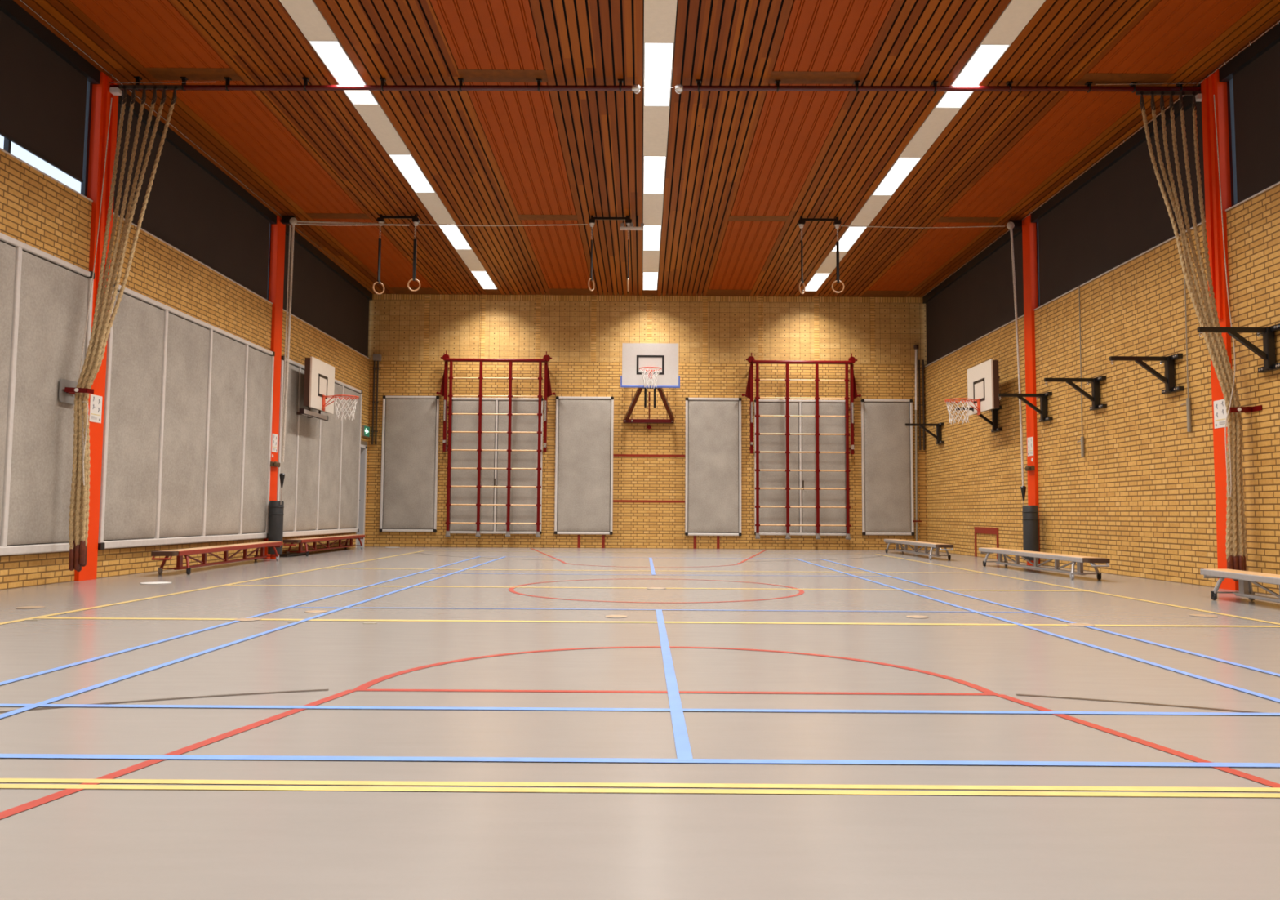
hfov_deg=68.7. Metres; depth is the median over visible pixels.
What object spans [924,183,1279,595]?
wall
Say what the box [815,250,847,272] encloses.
panel
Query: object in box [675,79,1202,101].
rail
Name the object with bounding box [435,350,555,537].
climbing frame
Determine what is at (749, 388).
climbing frame
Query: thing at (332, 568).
court line
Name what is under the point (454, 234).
ceiling light
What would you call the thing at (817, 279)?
ceiling light
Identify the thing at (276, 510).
pad
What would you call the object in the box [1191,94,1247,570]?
rope
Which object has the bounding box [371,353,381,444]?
drain pipe
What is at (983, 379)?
basketball hoop
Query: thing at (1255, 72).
roller blind
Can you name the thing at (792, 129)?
ceiling panel
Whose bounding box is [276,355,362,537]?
wall panel
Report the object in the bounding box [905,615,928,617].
socket cover
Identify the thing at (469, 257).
panel
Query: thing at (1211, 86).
column
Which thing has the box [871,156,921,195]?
ceiling light
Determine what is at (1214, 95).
pull cord
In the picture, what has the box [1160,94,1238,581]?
rope
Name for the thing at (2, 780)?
court line
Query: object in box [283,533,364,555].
bench
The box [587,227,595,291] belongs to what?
ring
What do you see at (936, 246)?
ceiling panel
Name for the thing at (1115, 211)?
roller blind
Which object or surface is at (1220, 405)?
print
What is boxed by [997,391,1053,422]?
wall bracket
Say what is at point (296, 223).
braided cord
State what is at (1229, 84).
window
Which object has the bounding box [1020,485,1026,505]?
weight
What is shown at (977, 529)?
goal frame
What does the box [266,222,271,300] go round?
window
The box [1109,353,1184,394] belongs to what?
wall bracket
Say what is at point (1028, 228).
column
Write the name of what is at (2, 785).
court line
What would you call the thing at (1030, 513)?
pad
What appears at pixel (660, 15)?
panel
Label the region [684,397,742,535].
mat
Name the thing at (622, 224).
guide
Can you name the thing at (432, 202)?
panel
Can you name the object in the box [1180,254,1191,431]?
blind crank
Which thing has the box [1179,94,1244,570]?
rope
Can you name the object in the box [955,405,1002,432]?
wall bracket
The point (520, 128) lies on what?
ceiling panel
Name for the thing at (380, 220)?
bracket
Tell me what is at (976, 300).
roller blind
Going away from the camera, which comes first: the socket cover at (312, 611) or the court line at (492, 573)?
the socket cover at (312, 611)
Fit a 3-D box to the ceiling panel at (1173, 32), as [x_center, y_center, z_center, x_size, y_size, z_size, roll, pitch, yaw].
[5.583,-4.473,8.241,0.970,0.042,4.860,0,-4,0]
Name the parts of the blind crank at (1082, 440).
rod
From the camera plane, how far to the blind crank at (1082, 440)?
13.81 m
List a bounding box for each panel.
[70,0,230,67]
[159,80,364,213]
[279,0,337,40]
[314,218,432,287]
[353,102,411,154]
[415,192,455,223]
[430,0,543,69]
[455,248,485,271]
[463,81,575,214]
[520,219,591,288]
[642,250,659,271]
[643,106,669,155]
[643,194,663,225]
[644,0,676,42]
[708,221,785,289]
[730,83,852,215]
[773,0,893,71]
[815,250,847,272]
[848,194,892,226]
[867,222,992,290]
[898,106,960,157]
[942,91,1146,217]
[980,0,1045,44]
[1088,0,1262,73]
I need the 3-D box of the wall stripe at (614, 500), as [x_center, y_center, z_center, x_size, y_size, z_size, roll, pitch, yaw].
[0.206,1.172,21.386,1.640,0.050,0.006,0,-4,0]
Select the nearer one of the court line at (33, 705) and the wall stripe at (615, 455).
the court line at (33, 705)
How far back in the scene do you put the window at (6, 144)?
10.34 m
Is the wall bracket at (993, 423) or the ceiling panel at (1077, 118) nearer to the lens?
the ceiling panel at (1077, 118)
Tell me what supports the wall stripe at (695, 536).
attached to the wall at (584, 336)
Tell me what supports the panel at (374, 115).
attached to the ceiling
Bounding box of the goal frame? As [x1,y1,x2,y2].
[974,526,999,559]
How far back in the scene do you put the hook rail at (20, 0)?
12.38 m
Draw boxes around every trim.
[0,147,370,359]
[355,444,367,547]
[360,440,367,445]
[483,288,501,294]
[642,289,657,295]
[798,290,816,296]
[924,181,1279,367]
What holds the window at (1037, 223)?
in the wall at (1140, 497)
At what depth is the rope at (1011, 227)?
15.59 m
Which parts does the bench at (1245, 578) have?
leg, tie rod, rail, leg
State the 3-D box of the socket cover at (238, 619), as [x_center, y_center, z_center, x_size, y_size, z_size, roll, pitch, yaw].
[-2.853,1.234,6.817,0.184,0.006,0.184,0,-4,0]
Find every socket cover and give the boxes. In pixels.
[15,605,45,608]
[139,581,172,584]
[234,617,261,621]
[304,609,328,613]
[604,614,627,617]
[646,586,666,589]
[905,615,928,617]
[1066,622,1094,626]
[1189,613,1217,617]
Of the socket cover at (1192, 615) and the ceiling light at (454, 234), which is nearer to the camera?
the socket cover at (1192, 615)
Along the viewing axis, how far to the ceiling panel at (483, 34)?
9.87 m
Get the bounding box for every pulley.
[280,215,297,224]
[1006,219,1022,228]
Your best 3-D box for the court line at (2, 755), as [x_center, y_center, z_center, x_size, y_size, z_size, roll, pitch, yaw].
[0.100,0.994,2.999,12.800,0.001,0.048,0,-4,0]
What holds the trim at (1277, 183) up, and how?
attached to the wall at (1140, 497)
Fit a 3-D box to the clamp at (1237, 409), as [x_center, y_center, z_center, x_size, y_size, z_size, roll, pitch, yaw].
[6.395,-0.429,9.955,0.260,0.068,0.270,0,-4,0]
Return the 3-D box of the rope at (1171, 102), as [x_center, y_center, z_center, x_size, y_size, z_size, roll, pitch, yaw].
[6.232,-1.378,10.385,0.124,5.524,0.641,2,-4,-25]
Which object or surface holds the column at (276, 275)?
on the floor
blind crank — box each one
[1076,285,1084,457]
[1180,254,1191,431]
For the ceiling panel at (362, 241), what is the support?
attached to the ceiling
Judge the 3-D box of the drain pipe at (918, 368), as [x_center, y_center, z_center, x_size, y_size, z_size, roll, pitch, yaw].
[6.461,-1.034,21.497,0.150,2.080,0.060,0,-4,0]
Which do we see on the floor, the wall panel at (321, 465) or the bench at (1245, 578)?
the bench at (1245, 578)
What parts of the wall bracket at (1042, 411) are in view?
arm, post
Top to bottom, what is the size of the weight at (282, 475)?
0.520 m
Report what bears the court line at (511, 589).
on the floor
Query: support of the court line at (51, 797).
on the floor
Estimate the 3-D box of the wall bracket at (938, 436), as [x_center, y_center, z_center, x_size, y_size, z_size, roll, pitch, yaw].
[6.159,-0.358,20.360,0.780,0.450,0.380,0,-4,0]
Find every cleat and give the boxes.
[270,453,279,466]
[1025,457,1035,471]
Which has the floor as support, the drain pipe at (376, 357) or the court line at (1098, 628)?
the court line at (1098, 628)
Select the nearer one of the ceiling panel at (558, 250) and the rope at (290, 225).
the rope at (290, 225)
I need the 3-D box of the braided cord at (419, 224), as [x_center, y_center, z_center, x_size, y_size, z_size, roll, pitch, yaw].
[-2.314,-3.818,15.887,2.851,0.060,0.058,0,-4,-1]
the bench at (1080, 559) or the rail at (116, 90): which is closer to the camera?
the rail at (116, 90)
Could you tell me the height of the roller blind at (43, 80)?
1.359 m
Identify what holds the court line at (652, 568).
on the floor
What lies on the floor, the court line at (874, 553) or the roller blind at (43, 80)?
the court line at (874, 553)
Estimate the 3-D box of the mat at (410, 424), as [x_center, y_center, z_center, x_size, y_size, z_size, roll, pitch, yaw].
[-5.268,0.311,21.421,1.294,3.114,0.071,0,-4,0]
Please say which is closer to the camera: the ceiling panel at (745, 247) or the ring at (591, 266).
the ring at (591, 266)
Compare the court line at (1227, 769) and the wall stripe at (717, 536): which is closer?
the court line at (1227, 769)
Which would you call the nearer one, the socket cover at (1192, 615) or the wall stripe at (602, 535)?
the socket cover at (1192, 615)
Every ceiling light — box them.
[307,39,378,104]
[388,154,435,192]
[437,222,471,249]
[471,270,497,288]
[642,271,657,289]
[643,42,674,106]
[643,155,666,194]
[643,225,661,250]
[802,272,831,290]
[831,226,866,251]
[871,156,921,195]
[934,43,1010,107]
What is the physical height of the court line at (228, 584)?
0.001 m
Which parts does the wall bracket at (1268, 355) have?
arm, post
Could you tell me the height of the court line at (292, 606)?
0.001 m
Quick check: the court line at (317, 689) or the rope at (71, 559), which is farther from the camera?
the rope at (71, 559)
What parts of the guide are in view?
rail, post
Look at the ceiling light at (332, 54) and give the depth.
10.69 m
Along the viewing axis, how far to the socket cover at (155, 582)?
10.08 m
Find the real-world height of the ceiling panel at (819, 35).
0.042 m
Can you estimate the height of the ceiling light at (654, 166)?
0.054 m
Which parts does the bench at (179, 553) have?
leg, leg, tie rod, rail, leg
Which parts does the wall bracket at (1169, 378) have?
arm, post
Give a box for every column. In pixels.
[74,71,118,581]
[263,215,285,558]
[1022,213,1039,564]
[1200,69,1239,590]
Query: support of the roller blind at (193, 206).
attached to the wall at (37, 211)
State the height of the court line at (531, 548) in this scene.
0.001 m
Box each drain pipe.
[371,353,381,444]
[917,360,925,449]
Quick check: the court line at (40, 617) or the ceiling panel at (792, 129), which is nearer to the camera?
the court line at (40, 617)
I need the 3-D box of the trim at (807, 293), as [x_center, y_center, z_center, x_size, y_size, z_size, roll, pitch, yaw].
[3.830,-3.586,21.428,0.325,0.032,0.552,0,-4,0]
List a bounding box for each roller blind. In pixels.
[0,0,100,182]
[113,89,276,299]
[283,224,373,356]
[922,227,1023,364]
[1031,83,1205,306]
[1218,22,1279,203]
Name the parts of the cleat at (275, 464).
plate, knob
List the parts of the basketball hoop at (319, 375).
channel arm, mounting frame, target frame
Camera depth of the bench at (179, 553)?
12.51 m
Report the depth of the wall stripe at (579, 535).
21.32 m
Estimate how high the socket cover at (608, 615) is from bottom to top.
0.006 m
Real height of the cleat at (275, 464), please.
0.214 m
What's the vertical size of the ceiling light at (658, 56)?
0.054 m
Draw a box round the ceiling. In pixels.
[13,0,1279,297]
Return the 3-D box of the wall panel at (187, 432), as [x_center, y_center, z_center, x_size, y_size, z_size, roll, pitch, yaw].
[-6.230,-0.257,13.319,0.073,3.145,4.870,0,-4,0]
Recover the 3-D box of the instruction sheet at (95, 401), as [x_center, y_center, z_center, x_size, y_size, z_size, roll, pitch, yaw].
[-6.220,-0.471,10.708,0.006,0.310,0.230,0,-4,0]
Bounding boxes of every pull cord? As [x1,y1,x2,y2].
[78,97,112,485]
[1213,94,1235,497]
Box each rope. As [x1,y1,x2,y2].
[68,88,126,570]
[72,88,135,549]
[74,88,146,569]
[76,88,156,571]
[79,88,165,564]
[81,88,176,566]
[281,224,294,462]
[281,225,290,426]
[1009,226,1024,485]
[1139,93,1233,568]
[1150,93,1232,556]
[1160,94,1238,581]
[1168,94,1239,555]
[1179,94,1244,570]
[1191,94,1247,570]
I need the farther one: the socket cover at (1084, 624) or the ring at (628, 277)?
the ring at (628, 277)
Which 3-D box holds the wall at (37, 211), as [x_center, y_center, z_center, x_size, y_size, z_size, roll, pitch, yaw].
[-6.367,-1.516,10.173,0.200,6.100,22.970,0,-4,0]
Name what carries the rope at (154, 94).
hanging from the rail at (116, 90)
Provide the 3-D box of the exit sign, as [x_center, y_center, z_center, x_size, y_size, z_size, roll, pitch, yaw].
[-6.220,-0.423,21.254,0.058,0.240,0.430,0,-4,0]
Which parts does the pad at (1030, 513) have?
post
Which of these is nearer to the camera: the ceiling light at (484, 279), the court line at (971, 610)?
the court line at (971, 610)
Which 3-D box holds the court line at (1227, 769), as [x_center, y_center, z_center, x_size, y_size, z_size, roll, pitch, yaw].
[1.949,0.971,2.449,0.780,0.001,3.425,0,-4,0]
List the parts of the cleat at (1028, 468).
knob, plate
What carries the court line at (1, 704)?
on the floor
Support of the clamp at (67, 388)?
attached to the column at (101, 95)
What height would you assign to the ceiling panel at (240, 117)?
0.042 m
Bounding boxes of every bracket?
[377,213,419,226]
[588,215,631,226]
[797,216,840,228]
[905,422,944,444]
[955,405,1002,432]
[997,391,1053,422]
[1044,375,1106,410]
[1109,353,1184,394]
[1196,323,1279,373]
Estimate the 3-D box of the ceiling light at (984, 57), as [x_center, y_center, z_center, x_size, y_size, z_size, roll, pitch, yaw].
[3.811,-4.314,10.817,0.325,0.054,1.575,0,-4,0]
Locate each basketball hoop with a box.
[296,355,359,421]
[620,342,679,422]
[944,359,999,424]
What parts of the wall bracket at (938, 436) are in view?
arm, post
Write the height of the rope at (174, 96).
5.486 m
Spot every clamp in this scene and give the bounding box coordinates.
[58,378,93,404]
[1229,404,1262,413]
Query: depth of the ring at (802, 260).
15.84 m
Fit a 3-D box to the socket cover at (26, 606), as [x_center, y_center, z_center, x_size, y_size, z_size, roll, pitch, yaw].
[-4.891,1.268,7.518,0.229,0.006,0.202,0,-4,0]
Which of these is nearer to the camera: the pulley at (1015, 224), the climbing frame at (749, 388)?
the pulley at (1015, 224)
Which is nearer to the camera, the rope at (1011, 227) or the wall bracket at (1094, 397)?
the wall bracket at (1094, 397)
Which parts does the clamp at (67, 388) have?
plate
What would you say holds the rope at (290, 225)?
hanging from the pulley at (286, 220)
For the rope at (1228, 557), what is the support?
hanging from the rail at (1178, 89)
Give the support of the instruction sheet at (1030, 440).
attached to the column at (1028, 228)
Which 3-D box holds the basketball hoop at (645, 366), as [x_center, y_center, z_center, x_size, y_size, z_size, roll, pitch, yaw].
[0.220,-1.467,20.446,1.270,1.560,2.237,0,-4,0]
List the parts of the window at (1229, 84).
glass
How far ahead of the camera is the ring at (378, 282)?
15.85 m
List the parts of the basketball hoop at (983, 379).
target frame, mounting frame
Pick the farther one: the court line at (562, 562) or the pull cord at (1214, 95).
the court line at (562, 562)
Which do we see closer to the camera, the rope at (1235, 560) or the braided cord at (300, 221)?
the rope at (1235, 560)
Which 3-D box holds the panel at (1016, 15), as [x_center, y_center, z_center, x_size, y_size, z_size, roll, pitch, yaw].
[3.808,-4.413,9.225,0.325,0.032,1.609,0,-4,0]
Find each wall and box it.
[0,149,369,589]
[364,290,927,550]
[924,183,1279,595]
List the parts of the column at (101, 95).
guide rail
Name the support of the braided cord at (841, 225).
attached to the bracket at (837, 223)
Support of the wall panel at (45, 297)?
attached to the wall at (37, 211)
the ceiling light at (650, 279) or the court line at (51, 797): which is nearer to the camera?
the court line at (51, 797)
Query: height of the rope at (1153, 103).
5.534 m
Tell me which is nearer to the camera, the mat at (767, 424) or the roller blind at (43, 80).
the roller blind at (43, 80)
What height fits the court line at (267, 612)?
0.001 m
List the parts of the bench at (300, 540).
rail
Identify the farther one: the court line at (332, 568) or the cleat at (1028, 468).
the cleat at (1028, 468)
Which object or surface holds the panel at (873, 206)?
attached to the ceiling
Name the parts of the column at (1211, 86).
guide rail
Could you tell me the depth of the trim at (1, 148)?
12.30 m
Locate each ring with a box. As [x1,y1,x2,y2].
[372,225,384,294]
[407,225,420,291]
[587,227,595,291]
[626,229,629,291]
[799,227,805,293]
[831,227,844,293]
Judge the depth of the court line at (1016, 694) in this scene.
3.99 m
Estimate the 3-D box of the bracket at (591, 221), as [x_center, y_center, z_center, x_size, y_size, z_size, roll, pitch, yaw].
[-0.504,-3.881,15.900,0.732,0.183,0.100,0,-4,0]
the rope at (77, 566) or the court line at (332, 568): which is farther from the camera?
the court line at (332, 568)
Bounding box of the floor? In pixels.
[0,546,1279,899]
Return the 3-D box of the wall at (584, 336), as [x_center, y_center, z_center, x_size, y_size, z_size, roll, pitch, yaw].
[0.154,-0.695,21.639,13.300,6.100,0.254,0,-4,0]
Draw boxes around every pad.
[267,500,284,558]
[1022,505,1039,565]
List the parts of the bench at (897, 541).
rail, tie rod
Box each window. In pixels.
[0,80,92,196]
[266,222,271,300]
[1035,221,1039,306]
[1226,78,1237,205]
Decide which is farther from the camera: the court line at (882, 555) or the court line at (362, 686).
the court line at (882, 555)
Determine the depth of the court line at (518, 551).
19.05 m
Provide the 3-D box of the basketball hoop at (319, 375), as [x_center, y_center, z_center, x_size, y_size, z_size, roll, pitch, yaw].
[-5.719,-1.092,17.212,1.069,1.065,1.304,0,-4,0]
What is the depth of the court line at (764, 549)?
17.54 m
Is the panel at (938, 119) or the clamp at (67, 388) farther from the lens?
the panel at (938, 119)
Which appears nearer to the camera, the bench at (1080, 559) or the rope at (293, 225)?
the bench at (1080, 559)
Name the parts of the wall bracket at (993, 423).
arm, post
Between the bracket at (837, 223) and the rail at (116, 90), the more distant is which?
the bracket at (837, 223)
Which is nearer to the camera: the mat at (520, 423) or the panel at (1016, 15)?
the panel at (1016, 15)
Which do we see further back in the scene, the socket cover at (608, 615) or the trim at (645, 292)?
the trim at (645, 292)
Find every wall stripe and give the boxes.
[577,534,580,547]
[601,534,604,547]
[613,453,684,456]
[613,499,684,502]
[693,535,696,548]
[716,535,719,548]
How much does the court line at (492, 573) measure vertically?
0.001 m
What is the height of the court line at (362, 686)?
0.001 m
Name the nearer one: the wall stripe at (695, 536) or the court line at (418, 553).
the court line at (418, 553)
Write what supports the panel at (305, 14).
attached to the ceiling
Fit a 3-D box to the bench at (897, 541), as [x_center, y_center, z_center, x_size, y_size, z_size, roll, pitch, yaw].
[5.359,1.920,18.202,0.384,0.284,3.683,0,-4,0]
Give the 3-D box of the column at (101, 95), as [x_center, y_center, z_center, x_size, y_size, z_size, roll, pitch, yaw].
[-6.282,-1.440,10.774,0.192,5.830,0.340,0,-4,0]
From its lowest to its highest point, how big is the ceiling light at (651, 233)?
0.054 m
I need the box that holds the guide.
[619,215,644,230]
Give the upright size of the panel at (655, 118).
0.032 m
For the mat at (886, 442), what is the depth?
21.37 m
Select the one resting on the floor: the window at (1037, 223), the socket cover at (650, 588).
the socket cover at (650, 588)
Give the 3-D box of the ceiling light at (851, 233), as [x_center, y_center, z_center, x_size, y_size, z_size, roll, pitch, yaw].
[3.822,-3.882,17.187,0.325,0.054,1.575,0,-4,0]
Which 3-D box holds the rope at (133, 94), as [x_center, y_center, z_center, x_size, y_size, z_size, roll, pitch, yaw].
[-5.929,-1.492,10.419,0.142,5.461,0.602,-1,-4,16]
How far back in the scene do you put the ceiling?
11.98 m
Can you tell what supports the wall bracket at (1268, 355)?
attached to the wall at (1140, 497)
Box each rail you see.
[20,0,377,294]
[109,75,639,95]
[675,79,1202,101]
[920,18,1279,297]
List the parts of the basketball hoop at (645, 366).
pull rod, support frame, target frame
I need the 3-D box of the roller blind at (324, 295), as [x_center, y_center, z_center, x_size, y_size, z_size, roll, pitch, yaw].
[-6.252,-3.047,18.991,0.090,1.509,5.360,0,-4,0]
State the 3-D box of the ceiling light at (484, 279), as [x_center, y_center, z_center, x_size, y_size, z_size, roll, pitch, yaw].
[-3.382,-3.714,20.382,0.325,0.054,1.575,0,-4,0]
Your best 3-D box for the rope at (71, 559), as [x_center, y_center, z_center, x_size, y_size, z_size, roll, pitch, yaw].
[-5.983,-1.460,10.399,0.143,5.528,0.642,0,-4,0]
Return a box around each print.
[91,396,100,421]
[1215,400,1225,426]
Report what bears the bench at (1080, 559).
on the floor
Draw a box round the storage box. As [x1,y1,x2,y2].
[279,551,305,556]
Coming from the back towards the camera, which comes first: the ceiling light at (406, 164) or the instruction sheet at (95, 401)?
the ceiling light at (406, 164)
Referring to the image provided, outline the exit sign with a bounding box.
[361,425,369,437]
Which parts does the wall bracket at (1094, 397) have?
arm, post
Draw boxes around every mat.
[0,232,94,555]
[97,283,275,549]
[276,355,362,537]
[379,395,439,532]
[449,397,543,533]
[554,395,613,534]
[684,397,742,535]
[754,399,846,535]
[860,399,914,535]
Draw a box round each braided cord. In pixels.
[295,222,408,225]
[297,220,377,223]
[418,223,587,226]
[840,225,1004,227]
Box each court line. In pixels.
[0,551,421,624]
[0,555,480,684]
[0,556,504,718]
[0,688,328,712]
[0,689,357,818]
[0,703,1279,715]
[0,753,1279,766]
[0,777,1279,791]
[0,783,1279,797]
[35,617,1279,626]
[228,584,1084,591]
[292,606,1027,612]
[332,568,982,573]
[352,645,997,693]
[357,688,992,694]
[417,552,539,559]
[492,573,879,576]
[508,578,804,602]
[518,551,774,553]
[530,547,564,561]
[561,561,740,567]
[648,557,655,574]
[655,608,693,760]
[740,549,766,562]
[750,555,884,561]
[795,558,1279,702]
[819,558,1279,675]
[874,553,1279,624]
[992,693,1279,787]
[1016,693,1262,712]
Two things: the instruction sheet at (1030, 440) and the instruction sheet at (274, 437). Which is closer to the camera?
the instruction sheet at (1030, 440)
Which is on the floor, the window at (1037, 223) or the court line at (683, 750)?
the court line at (683, 750)
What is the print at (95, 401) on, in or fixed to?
attached to the instruction sheet at (95, 401)
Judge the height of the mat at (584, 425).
3.154 m
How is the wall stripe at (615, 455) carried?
attached to the wall at (584, 336)
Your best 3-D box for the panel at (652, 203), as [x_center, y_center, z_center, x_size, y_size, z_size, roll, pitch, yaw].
[0.214,-4.005,15.604,0.325,0.032,1.609,0,-4,0]
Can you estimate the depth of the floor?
3.42 m
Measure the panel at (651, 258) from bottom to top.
0.032 m
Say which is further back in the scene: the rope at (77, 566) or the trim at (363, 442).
the trim at (363, 442)
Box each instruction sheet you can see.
[88,394,102,422]
[271,433,277,452]
[1026,436,1033,456]
[1213,399,1227,428]
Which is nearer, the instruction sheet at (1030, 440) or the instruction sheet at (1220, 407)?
the instruction sheet at (1220, 407)
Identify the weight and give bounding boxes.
[279,472,284,504]
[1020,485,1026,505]
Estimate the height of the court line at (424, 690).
0.001 m
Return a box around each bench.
[151,541,282,574]
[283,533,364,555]
[884,538,953,559]
[978,546,1110,579]
[1200,568,1279,602]
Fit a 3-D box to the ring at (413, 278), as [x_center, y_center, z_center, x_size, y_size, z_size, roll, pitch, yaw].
[-3.816,-3.253,15.863,0.221,1.154,0.044,0,-4,0]
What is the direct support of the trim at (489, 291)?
attached to the wall at (584, 336)
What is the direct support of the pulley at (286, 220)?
attached to the column at (276, 275)
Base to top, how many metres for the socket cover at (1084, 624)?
0.006 m
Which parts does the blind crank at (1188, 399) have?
rod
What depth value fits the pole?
21.41 m
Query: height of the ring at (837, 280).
1.139 m
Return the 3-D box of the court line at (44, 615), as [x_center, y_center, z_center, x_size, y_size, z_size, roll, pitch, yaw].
[-4.417,1.440,10.009,0.070,0.001,18.150,0,-4,0]
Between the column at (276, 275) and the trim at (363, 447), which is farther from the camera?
the trim at (363, 447)
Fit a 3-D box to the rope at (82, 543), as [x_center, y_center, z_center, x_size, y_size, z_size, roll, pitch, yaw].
[-5.710,-1.490,10.382,0.122,5.468,0.755,-2,-5,34]
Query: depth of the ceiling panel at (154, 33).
9.91 m
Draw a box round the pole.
[912,344,921,541]

